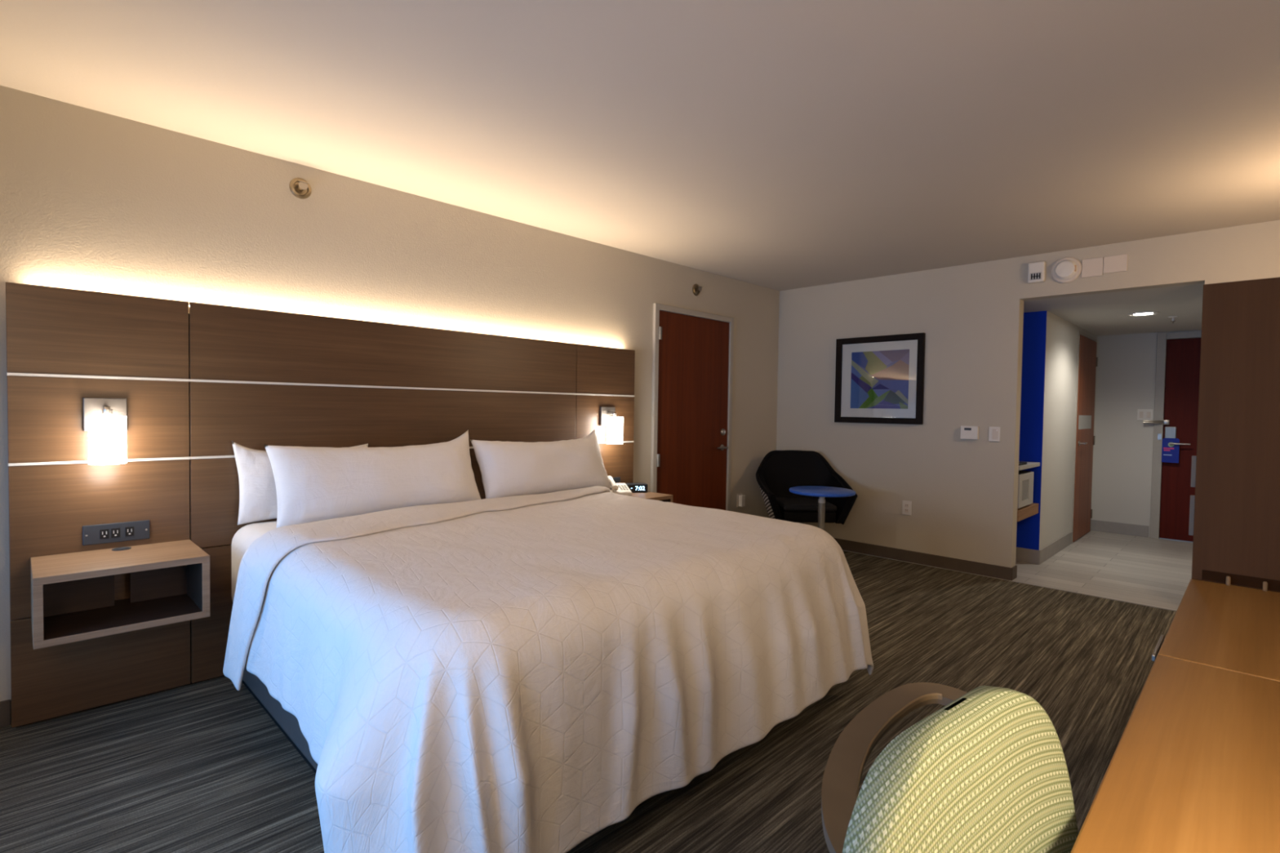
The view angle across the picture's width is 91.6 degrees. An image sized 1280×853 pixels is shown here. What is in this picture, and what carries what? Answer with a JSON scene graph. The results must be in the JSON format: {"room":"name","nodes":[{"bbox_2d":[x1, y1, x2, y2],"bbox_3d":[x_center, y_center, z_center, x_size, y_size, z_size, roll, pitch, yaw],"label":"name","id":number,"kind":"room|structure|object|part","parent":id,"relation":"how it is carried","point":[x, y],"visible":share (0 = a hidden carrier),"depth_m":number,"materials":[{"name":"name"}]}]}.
{"room":"hotel room","nodes":[
{"label":"hotel room","id":0,"kind":"room"},
{"bbox_2d":[0,84,779,724],"bbox_3d":[-0.853,-0.089,4.073,0.120,2.658,6.404,2,2,45],"label":"wall","id":1,"kind":"structure","parent":0,"point":[91,200],"depth_m":3.12,"materials":[{"name":"paint"}]},
{"bbox_2d":[0,699,10,727],"bbox_3d":[-0.824,1.091,4.059,0.012,0.100,6.163,2,2,45],"label":"baseboard","id":2,"kind":"structure","parent":1,"relation":"attached to","point":[5,705],"depth_m":2.41,"materials":[{"name":"beige plastic"}]},
{"bbox_2d":[288,177,311,199],"bbox_3d":[-1.673,-1.185,3.083,0.050,0.100,0.100,2,2,45],"label":"sprinkler head","id":3,"kind":"object","parent":1,"relation":"attached to","point":[300,188],"visible":1,"depth_m":3.08},
{"bbox_2d":[5,281,635,728],"bbox_3d":[-1.244,0.295,3.554,0.079,1.708,3.313,2,2,45],"label":"headboard","id":4,"kind":"object","parent":1,"relation":"attached to","point":[196,380],"visible":0.71,"depth_m":2.77,"materials":[{"name":"brown wood"}]},
{"bbox_3d":[-2.188,-0.376,2.544,0.022,0.338,0.562,2,2,45],"label":"panel","id":5,"kind":"part","parent":4,"relation":"part of","materials":[{"name":"brown wood"}]},
{"bbox_3d":[-2.193,-0.030,2.554,0.022,0.332,0.562,2,2,45],"label":"panel","id":6,"kind":"part","parent":4,"relation":"part of","materials":[{"name":"brown wood"}]},
{"bbox_3d":[-2.200,0.441,2.567,0.022,0.588,0.562,2,2,45],"label":"panel","id":7,"kind":"part","parent":4,"relation":"part of","materials":[{"name":"brown wood"}]},
{"bbox_3d":[-2.208,0.945,2.582,0.022,0.411,0.562,2,2,45],"label":"panel","id":8,"kind":"part","parent":4,"relation":"part of","materials":[{"name":"brown wood"}]},
{"bbox_2d":[82,397,127,465],"bbox_3d":[-2.133,0.016,2.494,0.150,0.262,0.136,2,2,45],"label":"wall sconce","id":9,"kind":"object","parent":4,"relation":"attached to","point":[104,419],"visible":1,"depth_m":2.46,"materials":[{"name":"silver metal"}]},
{"bbox_3d":[-2.178,-0.049,2.537,0.022,0.135,0.136,2,2,45],"label":"plate","id":10,"kind":"part","parent":9,"relation":"part of","materials":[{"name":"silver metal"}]},
{"bbox_3d":[-2.122,0.053,2.483,0.117,0.190,0.117,2,2,45],"label":"lamp shade","id":11,"kind":"part","parent":9,"relation":"part of","materials":[{"name":"white fabric"}]},
{"bbox_3d":[-2.142,-0.065,2.501,0.078,0.030,0.032,2,2,45],"label":"arm","id":12,"kind":"part","parent":9,"relation":"part of","materials":[{"name":"silver metal"}]},
{"bbox_2d":[82,520,150,546],"bbox_3d":[-2.164,0.439,2.578,0.013,0.080,0.214,2,2,45],"label":"power strip","id":13,"kind":"object","parent":4,"relation":"attached to","point":[99,534],"visible":1,"depth_m":2.57,"materials":[{"name":"grey plastic"}]},
{"bbox_2d":[99,528,109,538],"bbox_3d":[-2.190,0.439,2.546,0.002,0.038,0.028,2,2,45],"label":"socket","id":14,"kind":"object","parent":13,"relation":"attached to","point":[104,533],"depth_m":2.55,"materials":[{"name":"black plastic"}]},
{"bbox_2d":[111,528,119,537],"bbox_3d":[-2.165,0.439,2.571,0.002,0.038,0.028,2,2,45],"label":"socket","id":15,"kind":"object","parent":13,"relation":"attached to","point":[115,532],"depth_m":2.57,"materials":[{"name":"black plastic"}]},
{"bbox_2d":[124,526,133,536],"bbox_3d":[-2.133,0.439,2.603,0.002,0.038,0.028,2,2,45],"label":"socket","id":16,"kind":"object","parent":13,"relation":"attached to","point":[129,531],"depth_m":2.60,"materials":[{"name":"black plastic"}]},
{"bbox_2d":[30,539,209,649],"bbox_3d":[-2.032,0.629,2.441,0.404,0.249,0.505,2,2,45],"label":"nightstand","id":17,"kind":"object","parent":4,"relation":"attached to","point":[73,593],"visible":1,"depth_m":2.42,"materials":[{"name":"laminate"}]},
{"bbox_3d":[-2.201,0.633,2.272,0.404,0.193,0.026,2,2,45],"label":"panel","id":18,"kind":"part","parent":17,"relation":"part of","materials":[{"name":"laminate"}]},
{"bbox_3d":[-2.117,0.627,2.526,0.015,0.191,0.453,2,2,45],"label":"panel","id":19,"kind":"part","parent":17,"relation":"part of","materials":[{"name":"brown wood"}]},
{"bbox_3d":[-2.030,0.522,2.438,0.404,0.026,0.505,2,2,45],"label":"panel","id":20,"kind":"part","parent":17,"relation":"part of","materials":[{"name":"laminate"}]},
{"bbox_3d":[-2.033,0.741,2.445,0.404,0.026,0.505,2,2,45],"label":"panel","id":21,"kind":"part","parent":17,"relation":"part of","materials":[{"name":"laminate"}]},
{"bbox_3d":[-1.863,0.629,2.611,0.404,0.193,0.026,2,2,45],"label":"panel","id":22,"kind":"part","parent":17,"relation":"part of","materials":[{"name":"laminate"}]},
{"bbox_3d":[-1.234,0.838,3.553,0.022,0.599,2.183,2,2,45],"label":"panel","id":23,"kind":"part","parent":4,"relation":"part of","materials":[{"name":"brown wood"}]},
{"bbox_3d":[-1.227,0.335,3.539,0.022,0.400,2.183,2,2,45],"label":"panel","id":24,"kind":"part","parent":4,"relation":"part of","materials":[{"name":"brown wood"}]},
{"bbox_3d":[-1.216,-0.389,3.519,0.022,0.338,2.183,2,2,45],"label":"panel","id":25,"kind":"part","parent":4,"relation":"part of","materials":[{"name":"brown wood"}]},
{"bbox_3d":[-1.221,-0.043,3.529,0.022,0.332,2.183,2,2,45],"label":"panel","id":26,"kind":"part","parent":4,"relation":"part of","materials":[{"name":"brown wood"}]},
{"bbox_3d":[-0.250,-0.056,4.502,0.022,0.332,0.560,2,2,45],"label":"panel","id":27,"kind":"part","parent":4,"relation":"part of","materials":[{"name":"brown wood"}]},
{"bbox_3d":[-0.245,-0.402,4.493,0.022,0.338,0.560,2,2,45],"label":"panel","id":28,"kind":"part","parent":4,"relation":"part of","materials":[{"name":"brown wood"}]},
{"bbox_2d":[599,406,622,444],"bbox_3d":[-0.190,-0.009,4.442,0.150,0.262,0.136,2,2,45],"label":"wall sconce","id":29,"kind":"object","parent":4,"relation":"attached to","point":[607,415],"visible":1,"depth_m":4.39,"materials":[{"name":"silver metal"}]},
{"bbox_3d":[-0.235,-0.075,4.485,0.022,0.135,0.136,2,2,45],"label":"plate","id":30,"kind":"part","parent":29,"relation":"part of","materials":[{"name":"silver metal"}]},
{"bbox_3d":[-0.199,-0.091,4.449,0.078,0.030,0.032,2,2,45],"label":"arm","id":31,"kind":"part","parent":29,"relation":"part of","materials":[{"name":"silver metal"}]},
{"bbox_3d":[-0.179,0.027,4.431,0.117,0.190,0.117,2,2,45],"label":"lamp shade","id":32,"kind":"part","parent":29,"relation":"part of","materials":[{"name":"white fabric"}]},
{"bbox_3d":[-0.257,0.415,4.516,0.022,0.588,0.560,2,2,45],"label":"panel","id":33,"kind":"part","parent":4,"relation":"part of","materials":[{"name":"brown wood"}]},
{"bbox_2d":[613,476,620,483],"bbox_3d":[-0.221,0.413,4.526,0.013,0.080,0.214,2,2,45],"label":"bar","id":34,"kind":"object","parent":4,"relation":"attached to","point":[617,480],"visible":0.19,"depth_m":4.58,"materials":[{"name":"grey plastic"}]},
{"bbox_2d":[629,491,672,502],"bbox_3d":[-0.088,0.603,4.389,0.404,0.249,0.505,2,2,45],"label":"nightstand","id":35,"kind":"object","parent":4,"relation":"attached to","point":[650,495],"visible":0.1,"depth_m":4.39,"materials":[{"name":"brown laminate"}]},
{"bbox_2d":[606,475,631,495],"bbox_3d":[-0.154,0.414,4.396,0.150,0.120,0.203,0,2,-17],"label":"telephone","id":36,"kind":"object","parent":35,"relation":"on","point":[617,488],"visible":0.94,"depth_m":4.34,"materials":[{"name":"white plastic"}]},
{"bbox_2d":[626,483,648,493],"bbox_3d":[-0.024,0.448,4.549,0.150,0.062,0.084,1,2,-12],"label":"alarm clock","id":37,"kind":"object","parent":35,"relation":"on","point":[633,487],"visible":0.97,"depth_m":4.51,"materials":[{"name":"grey plastic"}]},
{"bbox_3d":[0.081,0.603,4.559,0.404,0.193,0.026,2,2,45],"label":"panel","id":38,"kind":"part","parent":35,"relation":"part of","materials":[{"name":"laminate"}]},
{"bbox_2d":[650,302,733,511],"bbox_3d":[0.476,0.075,5.274,0.076,2.102,1.027,2,2,45],"label":"door","id":39,"kind":"structure","parent":1,"relation":"in","point":[692,357],"depth_m":5.26,"materials":[{"name":"brown wood"}]},
{"bbox_3d":[0.721,0.188,5.513,0.060,0.052,0.142,2,2,45],"label":"lever handle","id":40,"kind":"part","parent":39,"relation":"part of","materials":[{"name":"silver metal"}]},
{"bbox_2d":[692,284,702,295],"bbox_3d":[0.493,-1.157,5.256,0.050,0.100,0.100,2,2,45],"label":"sprinkler head","id":41,"kind":"object","parent":1,"relation":"attached to","point":[696,289],"visible":1,"depth_m":5.25},
{"bbox_2d":[737,493,742,506],"bbox_3d":[0.929,0.686,5.800,0.011,0.120,0.076,2,2,45],"label":"wall outlet","id":42,"kind":"object","parent":1,"relation":"attached to","point":[738,495],"visible":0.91,"depth_m":5.78,"materials":[{"name":"white plastic"}]},
{"bbox_2d":[738,494,745,506],"bbox_3d":[0.946,0.689,5.782,0.038,0.104,0.054,2,2,45],"label":"plug adapter","id":43,"kind":"object","parent":42,"relation":"attached to","point":[742,497],"visible":1,"depth_m":5.76,"materials":[{"name":"white plastic"}]},
{"bbox_2d":[0,530,1192,852],"bbox_3d":[1.645,1.238,3.729,3.981,0.100,9.180,2,2,45],"label":"floor","id":44,"kind":"structure","parent":0,"point":[202,766],"depth_m":2.38,"materials":[{"name":"carpet"}]},
{"bbox_2d":[231,520,317,773],"bbox_3d":[-0.511,0.821,2.838,1.990,0.718,1.924,2,2,45],"label":"bed","id":45,"kind":"object","parent":44,"relation":"on","point":[288,724],"visible":0.09,"depth_m":2.59,"materials":[{"name":"white fabric"}]},
{"bbox_3d":[-0.509,0.669,2.834,1.990,0.413,1.924,2,2,45],"label":"mattress","id":46,"kind":"part","parent":45,"relation":"part of","materials":[{"name":"white fabric"}]},
{"bbox_2d":[231,440,368,524],"bbox_3d":[-1.615,0.251,3.021,0.112,0.377,0.609,2,2,45],"label":"pillow","id":47,"kind":"object","parent":45,"relation":"on","point":[258,502],"visible":0.27,"depth_m":2.84,"materials":[{"name":"white fabric"}]},
{"bbox_2d":[263,430,480,528],"bbox_3d":[-1.266,0.233,3.115,0.254,0.412,1.038,2,2,45],"label":"pillow","id":48,"kind":"object","parent":45,"relation":"on","point":[313,484],"visible":0.91,"depth_m":2.96,"materials":[{"name":"white fabric"}]},
{"bbox_2d":[470,428,612,498],"bbox_3d":[-0.566,0.220,3.814,0.251,0.394,0.956,2,2,45],"label":"pillow","id":49,"kind":"object","parent":45,"relation":"on","point":[507,468],"visible":0.96,"depth_m":3.67,"materials":[{"name":"white fabric"}]},
{"bbox_2d":[222,485,873,852],"bbox_3d":[-0.319,0.765,2.603,1.781,0.733,2.301,2,2,45],"label":"comforter","id":50,"kind":"object","parent":45,"relation":"on","point":[518,673],"visible":1,"depth_m":1.80,"materials":[{"name":"white fabric"}]},
{"bbox_2d":[755,450,857,524],"bbox_3d":[1.424,0.681,5.492,0.785,0.902,0.697,1,2,0],"label":"lounge chair","id":51,"kind":"object","parent":44,"relation":"on","point":[779,471],"visible":0.8,"depth_m":5.68,"materials":[{"name":"black fabric"}]},
{"bbox_2d":[775,497,836,511],"bbox_3d":[1.424,0.678,5.432,0.450,0.053,0.480,1,2,0],"label":"seat cushion","id":52,"kind":"object","parent":51,"relation":"on","point":[784,504],"depth_m":5.25,"materials":[{"name":"black fabric"}]},
{"bbox_3d":[1.423,0.753,5.440,0.444,0.095,0.460,1,2,0],"label":"seat","id":53,"kind":"part","parent":51,"relation":"part of","materials":[{"name":"black fabric"}]},
{"bbox_2d":[789,485,855,530],"bbox_3d":[1.416,0.823,4.870,0.500,0.658,0.500,2,2,45],"label":"side table","id":54,"kind":"object","parent":44,"relation":"on","point":[821,492],"visible":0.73,"depth_m":4.84,"materials":[{"name":"blue plastic"}]},
{"bbox_3d":[1.415,0.868,4.872,0.052,0.543,0.052,2,2,45],"label":"post","id":55,"kind":"part","parent":54,"relation":"part of","materials":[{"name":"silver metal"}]},
{"bbox_2d":[821,682,1079,852],"bbox_3d":[0.515,0.792,0.638,0.738,0.930,0.635,2,2,45],"label":"chair","id":56,"kind":"object","parent":44,"relation":"on","point":[986,771],"visible":1,"depth_m":0.71,"materials":[{"name":"green"}]},
{"bbox_3d":[0.361,0.458,0.844,0.193,0.018,0.560,2,2,41],"label":"hoop arm","id":57,"kind":"part","parent":56,"relation":"part of"},
{"bbox_2d":[1070,654,1279,852],"bbox_3d":[0.699,0.890,0.447,0.703,0.750,1.902,2,2,45],"label":"desk","id":58,"kind":"object","parent":44,"relation":"on","point":[1194,766],"visible":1,"depth_m":0.91,"materials":[{"name":"brown wood"}]},
{"bbox_2d":[1151,578,1279,681],"bbox_3d":[1.680,0.877,1.448,0.728,0.750,0.897,2,2,45],"label":"base cabinet","id":59,"kind":"object","parent":44,"relation":"on","point":[1231,628],"visible":0.3,"depth_m":1.52,"materials":[{"name":"brown wood"}]},
{"bbox_3d":[1.317,0.558,1.561,0.034,0.016,0.200,2,2,45],"label":"handle","id":60,"kind":"part","parent":59,"relation":"part of","materials":[{"name":"silver metal"}]},
{"bbox_2d":[1225,576,1231,585],"bbox_3d":[1.817,0.477,1.923,0.011,0.027,0.011,2,2,45],"label":"peg","id":61,"kind":"object","parent":59,"relation":"on","point":[1228,578],"visible":1,"depth_m":1.92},
{"bbox_2d":[1262,581,1267,591],"bbox_3d":[1.874,0.479,1.866,0.011,0.027,0.011,2,2,45],"label":"peg","id":62,"kind":"object","parent":59,"relation":"on","point":[1264,584],"visible":1,"depth_m":1.86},
{"bbox_2d":[1188,276,1279,592],"bbox_3d":[2.265,0.400,2.016,0.732,1.688,0.734,2,2,45],"label":"wardrobe","id":63,"kind":"object","parent":44,"relation":"on","point":[1234,508],"visible":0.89,"depth_m":1.92,"materials":[{"name":"brown wood"}]},
{"bbox_3d":[2.003,0.322,2.244,0.035,0.145,0.012,2,2,45],"label":"bar handle","id":64,"kind":"part","parent":63,"relation":"part of","materials":[{"name":"silver metal"}]},
{"bbox_3d":[2.006,0.163,2.239,0.035,0.113,0.012,2,2,45],"label":"bar handle","id":65,"kind":"part","parent":63,"relation":"part of","materials":[{"name":"silver metal"}]},
{"bbox_2d":[0,0,1279,290],"bbox_3d":[0.618,-1.305,2.590,3.981,0.100,6.164,2,2,45],"label":"ceiling","id":66,"kind":"structure","parent":0,"point":[775,144],"depth_m":2.44,"materials":[{"name":"paint"}]},
{"bbox_2d":[776,219,1279,568],"bbox_3d":[2.860,-0.054,4.808,4.101,2.658,0.120,2,2,45],"label":"wall","id":67,"kind":"structure","parent":0,"point":[962,493],"depth_m":5.07,"materials":[{"name":"paint"}]},
{"bbox_2d":[834,333,925,424],"bbox_3d":[2.085,-0.409,5.466,0.784,0.764,0.034,2,2,45],"label":"framed picture","id":68,"kind":"object","parent":67,"relation":"attached to","point":[879,380],"visible":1,"depth_m":5.45,"materials":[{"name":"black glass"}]},
{"bbox_2d":[850,349,909,408],"bbox_3d":[2.095,-0.410,5.463,0.517,0.506,0.002,2,2,45],"label":"print","id":69,"kind":"object","parent":68,"relation":"attached to","point":[880,378],"depth_m":5.46},
{"bbox_2d":[902,500,911,515],"bbox_3d":[2.275,0.694,5.309,0.076,0.120,0.011,2,2,45],"label":"wall outlet","id":70,"kind":"object","parent":67,"relation":"attached to","point":[906,505],"visible":1,"depth_m":5.31,"materials":[{"name":"white plastic"}]},
{"bbox_2d":[833,537,1017,580],"bbox_3d":[2.139,1.096,5.534,2.102,0.097,0.132,2,2,45],"label":"baseboard","id":71,"kind":"structure","parent":67,"relation":"attached to","point":[955,564],"depth_m":5.16,"materials":[{"name":"beige plastic"}]},
{"bbox_2d":[960,425,978,439],"bbox_3d":[2.617,0.048,4.945,0.128,0.106,0.031,2,2,45],"label":"thermostat","id":72,"kind":"object","parent":67,"relation":"attached to","point":[966,432],"visible":1,"depth_m":4.93,"materials":[{"name":"white plastic"}]},
{"bbox_2d":[988,426,999,441],"bbox_3d":[2.747,0.059,4.828,0.078,0.113,0.013,2,2,45],"label":"switch plate","id":73,"kind":"object","parent":67,"relation":"attached to","point":[993,432],"visible":1,"depth_m":4.82,"materials":[{"name":"white plastic"}]},
{"bbox_2d":[1027,261,1045,283],"bbox_3d":[2.931,-1.139,4.603,0.107,0.150,0.049,2,2,45],"label":"fire alarm","id":74,"kind":"object","parent":67,"relation":"attached to","point":[1036,270],"visible":1,"depth_m":4.58,"materials":[{"name":"white plastic"}]},
{"bbox_2d":[1050,257,1081,283],"bbox_3d":[3.057,-1.127,4.474,0.186,0.186,0.054,2,2,45],"label":"smoke detector","id":75,"kind":"object","parent":67,"relation":"attached to","point":[1066,269],"visible":1,"depth_m":4.46,"materials":[{"name":"beige plastic"}]},
{"bbox_2d":[1081,257,1103,277],"bbox_3d":[3.182,-1.118,4.380,0.122,0.126,0.012,2,2,45],"label":"blank cover plate","id":76,"kind":"object","parent":67,"relation":"attached to","point":[1093,267],"visible":1,"depth_m":4.37,"materials":[{"name":"beige plastic"}]},
{"bbox_2d":[1011,580,1176,611],"bbox_3d":[3.186,1.190,4.372,1.024,0.004,0.012,2,2,45],"label":"trim","id":77,"kind":"structure","parent":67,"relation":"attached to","point":[1011,580],"depth_m":4.36,"materials":[{"name":"grey tile"}]},
{"bbox_2d":[1102,253,1127,273],"bbox_3d":[3.273,-1.120,4.288,0.132,0.114,0.012,2,2,45],"label":"blank cover plate","id":78,"kind":"object","parent":67,"relation":"attached to","point":[1118,263],"visible":1,"depth_m":4.28,"materials":[{"name":"beige plastic"}]},
{"bbox_2d":[1016,311,1046,550],"bbox_3d":[2.944,0.092,5.260,0.649,2.142,0.635,2,2,45],"label":"wall","id":79,"kind":"structure","parent":0,"point":[1034,325],"depth_m":5.30,"materials":[{"name":"blue paint"}]},
{"bbox_2d":[1015,546,1039,564],"bbox_3d":[3.154,1.100,5.500,0.649,0.120,0.010,2,2,45],"label":"baseboard","id":80,"kind":"structure","parent":79,"relation":"attached to","point":[1024,555],"depth_m":5.33,"materials":[{"name":"grey tile"}]},
{"bbox_2d":[1017,502,1039,521],"bbox_3d":[2.933,0.686,5.279,0.633,0.083,0.626,2,2,45],"label":"wood shelf","id":81,"kind":"object","parent":79,"relation":"attached to","point":[1027,511],"visible":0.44,"depth_m":5.04,"materials":[{"name":"laminate"}]},
{"bbox_2d":[1017,470,1033,508],"bbox_3d":[2.975,0.508,5.144,0.382,0.281,0.455,2,2,45],"label":"microwave","id":82,"kind":"object","parent":81,"relation":"on","point":[1025,478],"visible":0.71,"depth_m":5.00,"materials":[{"name":"white plastic"}]},
{"bbox_3d":[3.241,0.506,5.154,0.013,0.260,0.059,2,2,45],"label":"control panel","id":83,"kind":"part","parent":82,"relation":"part of","materials":[{"name":"white plastic"}]},
{"bbox_2d":[1018,461,1039,470],"bbox_3d":[2.939,0.313,5.268,0.633,0.031,0.626,2,2,45],"label":"shelf","id":84,"kind":"object","parent":79,"relation":"attached to","point":[1029,464],"visible":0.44,"depth_m":5.07,"materials":[{"name":"grey laminate"}]},
{"bbox_2d":[1018,461,1026,465],"bbox_3d":[2.986,0.294,5.027,0.190,0.019,0.230,2,2,45],"label":"serving tray","id":85,"kind":"object","parent":84,"relation":"on","point":[1020,463],"visible":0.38,"depth_m":4.97,"materials":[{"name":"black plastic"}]},
{"bbox_2d":[1039,311,1097,550],"bbox_3d":[4.162,0.087,6.090,0.100,2.142,2.260,2,2,45],"label":"wall","id":86,"kind":"structure","parent":0,"point":[1061,335],"depth_m":5.65,"materials":[{"name":"paint"}]},
{"bbox_2d":[1040,531,1072,564],"bbox_3d":[3.834,1.104,5.727,0.010,0.120,1.266,2,2,45],"label":"baseboard","id":87,"kind":"structure","parent":86,"relation":"attached to","point":[1047,552],"depth_m":5.67,"materials":[{"name":"grey tile"}]},
{"bbox_2d":[1071,330,1097,542],"bbox_3d":[4.607,0.104,6.484,0.176,2.100,0.915,2,2,45],"label":"door","id":88,"kind":"structure","parent":86,"relation":"in","point":[1087,361],"depth_m":6.39,"materials":[{"name":"brown wood"}]},
{"bbox_3d":[4.442,0.168,6.239,0.060,0.052,0.157,2,2,45],"label":"lever handle","id":89,"kind":"part","parent":88,"relation":"part of","materials":[{"name":"silver metal"}]},
{"bbox_2d":[1023,283,1204,336],"bbox_3d":[4.325,-1.014,5.463,2.550,0.100,2.896,2,2,45],"label":"ceiling","id":90,"kind":"structure","parent":0,"point":[1101,313],"depth_m":5.11,"materials":[{"name":"paint"}]},
{"bbox_2d":[1127,311,1159,315],"bbox_3d":[4.267,-0.955,5.280,0.210,0.010,0.210,2,2,45],"label":"recessed light","id":91,"kind":"object","parent":90,"relation":"in","point":[1150,313],"visible":1,"depth_m":5.26,"materials":[{"name":"white plastic"}]},
{"bbox_2d":[1168,315,1178,323],"bbox_3d":[4.645,-0.928,5.426,0.070,0.060,0.070,2,2,45],"label":"sprinkler","id":92,"kind":"object","parent":90,"relation":"attached to","point":[1171,317],"visible":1,"depth_m":5.42,"materials":[{"name":"silver metal"}]},
{"bbox_2d":[1090,329,1201,542],"bbox_3d":[5.381,0.092,6.569,2.550,2.342,0.140,2,2,45],"label":"wall","id":93,"kind":"structure","parent":0,"point":[1126,374],"depth_m":6.67,"materials":[{"name":"paint"}]},
{"bbox_2d":[1090,520,1148,537],"bbox_3d":[5.154,1.096,6.703,0.499,0.120,0.010,2,2,45],"label":"baseboard","id":94,"kind":"structure","parent":93,"relation":"attached to","point":[1141,531],"depth_m":6.70,"materials":[{"name":"grey tile"}]},
{"bbox_2d":[1137,408,1153,420],"bbox_3d":[5.302,-0.123,6.537,0.130,0.120,0.012,2,2,45],"label":"light switch","id":95,"kind":"object","parent":93,"relation":"attached to","point":[1142,414],"visible":1,"depth_m":6.54,"materials":[{"name":"white plastic"}]},
{"bbox_2d":[1143,330,1201,542],"bbox_3d":[5.711,0.112,6.165,1.131,2.135,0.206,2,2,45],"label":"door","id":96,"kind":"structure","parent":93,"relation":"in","point":[1178,353],"depth_m":6.37,"materials":[{"name":"red wood"}]},
{"bbox_3d":[5.377,0.106,6.444,0.032,0.060,0.002,2,2,45],"label":"strike plate","id":97,"kind":"part","parent":96,"relation":"part of","materials":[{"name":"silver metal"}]},
{"bbox_2d":[1161,438,1179,462],"bbox_3d":[5.420,0.244,6.364,0.135,0.250,0.002,2,2,45],"label":"hanger","id":98,"kind":"object","parent":96,"relation":"hanging from","point":[1170,453],"visible":1,"depth_m":6.37,"materials":[{"name":"blue paper"}]},
{"bbox_3d":[5.462,0.176,6.311,0.177,0.052,0.060,2,2,45],"label":"lever handle","id":99,"kind":"part","parent":96,"relation":"part of","materials":[{"name":"silver metal"}]}
]}

